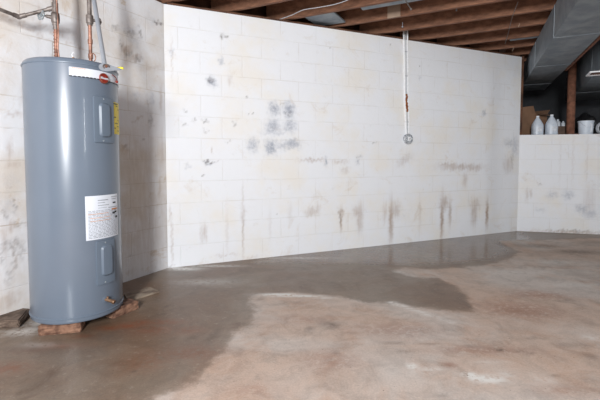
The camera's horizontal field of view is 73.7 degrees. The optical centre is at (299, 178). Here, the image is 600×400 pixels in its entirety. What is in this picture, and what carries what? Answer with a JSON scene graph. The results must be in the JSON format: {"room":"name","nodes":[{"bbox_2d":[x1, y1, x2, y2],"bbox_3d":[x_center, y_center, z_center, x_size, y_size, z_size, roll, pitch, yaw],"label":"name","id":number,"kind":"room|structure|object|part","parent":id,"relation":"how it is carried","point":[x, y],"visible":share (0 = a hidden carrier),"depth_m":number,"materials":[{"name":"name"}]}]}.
{"room":"basement","nodes":[
{"label":"basement","id":0,"kind":"room"},
{"bbox_2d":[0,0,167,314],"bbox_3d":[-2.722,-0.234,0.964,0.200,2.422,6.200,1,3,27],"label":"wall","id":1,"kind":"structure","parent":0,"point":[132,31],"depth_m":3.21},
{"bbox_2d":[0,231,599,399],"bbox_3d":[0.300,0.967,1.196,14.600,0.001,11.292,0,3,0],"label":"floor","id":2,"kind":"structure","parent":0,"point":[514,315],"depth_m":2.37,"materials":[{"name":"concrete"}]},
{"bbox_2d":[0,308,29,327],"bbox_3d":[-1.830,0.874,2.535,0.185,0.050,0.328,-1,3,-22],"label":"stone block","id":3,"kind":"object","parent":2,"relation":"on","point":[14,319],"visible":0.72,"depth_m":2.46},
{"bbox_2d":[38,321,84,335],"bbox_3d":[-1.412,0.877,2.379,0.231,0.060,0.106,-1,3,-14],"label":"brick","id":4,"kind":"object","parent":2,"relation":"on","point":[43,329],"visible":0.74,"depth_m":2.33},
{"bbox_2d":[105,298,138,318],"bbox_3d":[-1.188,0.863,2.660,0.106,0.060,0.206,2,3,28],"label":"brick","id":5,"kind":"object","parent":2,"relation":"on","point":[128,305],"visible":0.68,"depth_m":2.64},
{"bbox_2d":[20,52,123,324],"bbox_3d":[-1.407,0.037,2.533,0.562,1.597,0.530,0,3,0],"label":"water heater","id":6,"kind":"object","parent":5,"relation":"on","point":[71,106],"visible":0.99,"depth_m":2.32,"materials":[{"name":"grey metal"}]},
{"bbox_2d":[0,0,59,56],"bbox_3d":[-1.740,-1.187,2.305,0.131,0.930,0.607,3,4,41],"label":"supply pipe","id":7,"kind":"object","parent":6,"relation":"on","point":[55,17],"visible":0.93,"depth_m":2.48,"materials":[{"name":"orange metal"}]},
{"bbox_2d":[86,0,101,60],"bbox_3d":[-1.292,-1.186,2.470,0.081,0.948,0.140,-1,3,-10],"label":"pipe","id":8,"kind":"object","parent":6,"relation":"attached to","point":[90,21],"visible":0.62,"depth_m":2.50,"materials":[{"name":"metal"}]},
{"bbox_2d":[88,196,116,238],"bbox_3d":[-1.193,0.233,2.439,0.021,0.239,0.204,1,3,24],"label":"label","id":9,"kind":"object","parent":6,"relation":"attached to","point":[102,210],"depth_m":2.42,"materials":[{"name":"white paper"}]},
{"bbox_3d":[-1.183,-0.353,2.420,0.020,0.276,0.147,1,3,21],"label":"access panel","id":10,"kind":"part","parent":6,"relation":"part of","materials":[{"name":"grey metal"}]},
{"bbox_3d":[-1.188,0.509,2.449,0.018,0.270,0.129,1,3,25],"label":"access panel","id":11,"kind":"part","parent":6,"relation":"part of","materials":[{"name":"grey metal"}]},
{"bbox_2d":[92,0,123,71],"bbox_3d":[-1.165,-0.988,2.390,0.143,0.766,0.413,-2,4,-36],"label":"conduit","id":12,"kind":"object","parent":6,"relation":"attached to","point":[104,66],"visible":1,"depth_m":2.33,"materials":[{"name":"metal"}]},
{"bbox_3d":[-1.066,-0.623,2.246,0.116,0.051,0.027,-1,3,-21],"label":"plate","id":13,"kind":"part","parent":12,"relation":"part of","materials":[{"name":"silver metal"}]},
{"bbox_2d":[124,287,159,299],"bbox_3d":[-1.204,0.868,3.002,0.152,0.014,0.274,2,4,36],"label":"wood board","id":14,"kind":"object","parent":2,"relation":"on","point":[145,292],"visible":0.88,"depth_m":3.00,"materials":[{"name":"brown wood"}]},
{"bbox_2d":[164,4,521,267],"bbox_3d":[0.874,-0.425,4.726,4.703,2.422,0.200,-1,3,-24],"label":"wall","id":15,"kind":"structure","parent":0,"point":[283,138],"depth_m":4.34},
{"bbox_2d":[174,0,498,51],"bbox_3d":[0.803,-1.778,4.867,4.503,0.268,0.040,-1,3,-24],"label":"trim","id":16,"kind":"structure","parent":15,"relation":"attached to","point":[259,11],"depth_m":4.30,"materials":[{"name":"brown wood"}]},
{"bbox_2d":[167,2,519,56],"bbox_3d":[0.886,-1.644,4.635,4.643,0.020,0.142,-1,3,-24],"label":"trim","id":17,"kind":"structure","parent":15,"relation":"on","point":[168,3],"depth_m":4.29,"materials":[{"name":"wood"}]},
{"bbox_2d":[403,31,409,133],"bbox_3d":[1.261,-1.137,4.739,0.110,1.262,0.025,-1,3,-24],"label":"conduit","id":18,"kind":"object","parent":15,"relation":"attached to","point":[406,94],"visible":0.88,"depth_m":4.74,"materials":[{"name":"white metal"}]},
{"bbox_2d":[403,134,412,143],"bbox_3d":[1.295,-0.473,4.779,0.128,0.128,0.040,-1,3,-24],"label":"junction box","id":19,"kind":"object","parent":15,"relation":"attached to","point":[407,138],"visible":1,"depth_m":4.77,"materials":[{"name":"metal"}]},
{"bbox_2d":[499,49,579,70],"bbox_3d":[2.022,-1.803,2.363,7.600,0.025,12.600,1,3,27],"label":"ceiling","id":20,"kind":"structure","parent":0,"point":[500,50],"depth_m":6.26,"materials":[{"name":"brown wood"}]},
{"bbox_2d":[161,0,182,3],"bbox_3d":[1.717,-1.665,2.211,7.002,0.234,0.040,1,3,27],"label":"joist","id":21,"kind":"object","parent":20,"relation":"attached to","point":[163,1],"visible":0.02,"depth_m":3.67,"materials":[{"name":"brown wood"}]},
{"bbox_2d":[523,0,599,90],"bbox_3d":[2.629,-1.466,3.857,0.392,0.314,6.092,1,3,24],"label":"duct","id":22,"kind":"object","parent":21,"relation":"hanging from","point":[571,26],"visible":0.87,"depth_m":3.94,"materials":[{"name":"metal"}]},
{"bbox_2d":[566,40,599,101],"bbox_3d":[3.932,-1.414,5.063,0.727,0.436,3.492,1,3,27],"label":"duct","id":23,"kind":"object","parent":22,"relation":"attached to","point":[588,66],"visible":0.87,"depth_m":5.21,"materials":[{"name":"metal"}]},
{"bbox_3d":[3.311,-1.172,4.459,0.172,0.014,0.240,1,3,27],"label":"register frame","id":24,"kind":"part","parent":23,"relation":"part of","materials":[{"name":"white metal"}]},
{"bbox_2d":[211,0,290,11],"bbox_3d":[2.079,-1.681,2.525,6.639,0.234,0.040,1,3,27],"label":"joist","id":25,"kind":"object","parent":20,"relation":"attached to","point":[226,5],"visible":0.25,"depth_m":3.86,"materials":[{"name":"brown wood"}]},
{"bbox_2d":[281,0,347,18],"bbox_3d":[0.218,-1.613,3.735,1.140,0.007,0.111,3,4,43],"label":"cable","id":26,"kind":"object","parent":25,"relation":"attached to","point":[345,0],"visible":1,"depth_m":3.80,"materials":[{"name":"grey plastic"}]},
{"bbox_2d":[266,0,400,19],"bbox_3d":[2.448,-1.697,2.845,6.269,0.234,0.040,1,3,27],"label":"joist","id":27,"kind":"object","parent":20,"relation":"attached to","point":[283,9],"visible":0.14,"depth_m":4.00,"materials":[{"name":"brown wood"}]},
{"bbox_2d":[305,12,344,25],"bbox_3d":[0.264,-1.663,4.170,0.320,0.020,0.340,1,3,27],"label":"liner","id":28,"kind":"object","parent":27,"relation":"attached to","point":[330,18],"visible":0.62,"depth_m":4.16,"materials":[{"name":"metal"}]},
{"bbox_2d":[361,0,419,9],"bbox_3d":[2.756,-1.592,2.773,4.850,0.020,0.090,1,3,27],"label":"liner","id":29,"kind":"object","parent":27,"relation":"attached to","point":[401,1],"visible":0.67,"depth_m":3.75,"materials":[{"name":"metal"}]},
{"bbox_2d":[326,0,508,27],"bbox_3d":[2.809,-1.713,3.158,5.907,0.234,0.040,1,3,27],"label":"joist","id":30,"kind":"object","parent":20,"relation":"attached to","point":[356,16],"visible":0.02,"depth_m":4.01,"materials":[{"name":"brown wood"}]},
{"bbox_2d":[387,4,400,18],"bbox_3d":[0.955,-1.717,4.064,0.130,0.160,0.014,1,3,27],"label":"plywood patch","id":31,"kind":"object","parent":30,"relation":"attached to","point":[393,11],"visible":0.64,"depth_m":4.06,"materials":[{"name":"beige wood"}]},
{"bbox_2d":[359,0,556,33],"bbox_3d":[3.179,-1.729,3.478,5.536,0.234,0.040,1,3,27],"label":"joist","id":32,"kind":"object","parent":20,"relation":"attached to","point":[505,8],"visible":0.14,"depth_m":4.22,"materials":[{"name":"brown wood"}]},
{"bbox_2d":[400,10,551,39],"bbox_3d":[3.548,-1.745,3.798,5.166,0.234,0.040,1,3,27],"label":"joist","id":33,"kind":"object","parent":20,"relation":"attached to","point":[537,18],"visible":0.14,"depth_m":4.54,"materials":[{"name":"brown wood"}]},
{"bbox_3d":[2.965,-1.489,4.023,0.013,0.290,0.020,0,3,0],"label":"hanger","id":34,"kind":"object","parent":33,"relation":"hanging from","visible":0},
{"bbox_2d":[565,35,599,70],"bbox_3d":[2.571,-1.306,3.180,0.032,0.032,4.400,1,3,24],"label":"rusty pipe","id":35,"kind":"object","parent":34,"relation":"hanging from","point":[597,39],"visible":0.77,"depth_m":4.27,"materials":[{"name":"metal"}]},
{"bbox_2d":[436,24,544,45],"bbox_3d":[3.917,-1.762,4.118,4.796,0.234,0.040,1,3,27],"label":"joist","id":36,"kind":"object","parent":20,"relation":"attached to","point":[530,31],"visible":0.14,"depth_m":4.89,"materials":[{"name":"brown wood"}]},
{"bbox_2d":[510,36,537,40],"bbox_3d":[4.148,-1.659,4.085,3.550,0.020,0.090,1,3,27],"label":"liner","id":37,"kind":"object","parent":36,"relation":"attached to","point":[536,36],"visible":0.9,"depth_m":4.82,"materials":[{"name":"metal"}]},
{"bbox_2d":[469,38,536,50],"bbox_3d":[4.279,-1.778,4.431,4.434,0.234,0.040,1,3,27],"label":"joist","id":38,"kind":"object","parent":20,"relation":"attached to","point":[496,45],"visible":0.05,"depth_m":5.23,"materials":[{"name":"brown wood"}]},
{"bbox_2d":[506,46,532,54],"bbox_3d":[4.680,-1.793,4.735,3.992,0.234,0.040,1,3,27],"label":"joist","id":39,"kind":"object","parent":20,"relation":"attached to","point":[521,50],"visible":0.02,"depth_m":5.54,"materials":[{"name":"brown wood"}]},
{"bbox_2d":[517,134,599,233],"bbox_3d":[4.637,0.083,5.304,3.200,1.350,0.200,1,3,15],"label":"wall","id":40,"kind":"structure","parent":0,"point":[559,177],"depth_m":5.48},
{"bbox_2d":[520,56,523,134],"bbox_3d":[3.108,-1.155,5.654,0.030,1.087,0.190,1,3,15],"label":"trim","id":41,"kind":"structure","parent":40,"relation":"on","point":[522,68],"depth_m":5.56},
{"bbox_2d":[531,116,543,134],"bbox_3d":[3.346,-0.745,5.630,0.145,0.270,0.147,0,3,0],"label":"plastic jug","id":42,"kind":"object","parent":40,"relation":"on","point":[537,127],"visible":0.91,"depth_m":5.58,"materials":[{"name":"white plastic"}]},
{"bbox_2d":[545,114,557,134],"bbox_3d":[3.516,-0.750,5.585,0.153,0.284,0.154,0,3,0],"label":"plastic jug","id":43,"kind":"object","parent":40,"relation":"on","point":[551,126],"visible":0.97,"depth_m":5.53,"materials":[{"name":"white plastic"}]},
{"bbox_2d":[558,126,565,133],"bbox_3d":[3.769,-0.686,5.804,0.145,0.135,0.130,1,3,15],"label":"cardboard box","id":44,"kind":"object","parent":40,"relation":"on","point":[561,129],"visible":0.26,"depth_m":5.74,"materials":[{"name":"brown cardboard"}]},
{"bbox_2d":[566,62,576,133],"bbox_3d":[3.751,-1.160,5.526,0.150,1.110,0.150,0,3,0],"label":"rusty post","id":45,"kind":"object","parent":40,"relation":"on","point":[572,71],"visible":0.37,"depth_m":5.50,"materials":[{"name":"metal"}]},
{"bbox_2d":[577,120,594,133],"bbox_3d":[3.930,-0.697,5.502,0.198,0.187,0.194,0,3,0],"label":"pail","id":46,"kind":"object","parent":40,"relation":"on","point":[584,127],"visible":0.88,"depth_m":5.43,"materials":[{"name":"white plastic"}]},
{"bbox_2d":[596,123,599,133],"bbox_3d":[4.110,-0.684,5.427,0.168,0.168,0.063,0,3,0],"label":"coil","id":47,"kind":"object","parent":40,"relation":"on","point":[598,124],"visible":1,"depth_m":5.42,"materials":[{"name":"white plastic"}]},
{"bbox_2d":[523,71,599,133],"bbox_3d":[5.478,-1.333,7.651,4.800,1.440,0.100,1,3,15],"label":"wall","id":48,"kind":"structure","parent":0,"point":[553,98],"depth_m":7.73,"materials":[{"name":"concrete"}]},
{"bbox_3d":[5.578,-0.598,6.885,4.926,0.150,4.356,0,3,0],"label":"floor","id":49,"kind":"structure","parent":0,"visible":0},
{"bbox_2d":[522,106,549,134],"bbox_3d":[3.573,-0.856,6.081,0.397,0.447,0.437,-1,3,-26],"label":"cardboard box","id":50,"kind":"object","parent":49,"relation":"on","point":[529,114],"visible":0.5,"depth_m":6.00,"materials":[{"name":"brown cardboard"}]},
{"bbox_2d":[575,112,596,133],"bbox_3d":[4.089,-0.780,5.734,0.302,0.330,0.268,0,3,0],"label":"bag","id":51,"kind":"object","parent":49,"relation":"on","point":[585,116],"visible":0.48,"depth_m":5.68,"materials":[{"name":"plastic"}]},
{"bbox_2d":[587,107,599,133],"bbox_3d":[4.389,-0.850,5.833,0.254,0.383,0.308,-1,3,-11],"label":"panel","id":52,"kind":"object","parent":49,"relation":"on","point":[595,111],"visible":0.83,"depth_m":5.88,"materials":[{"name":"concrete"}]}
]}

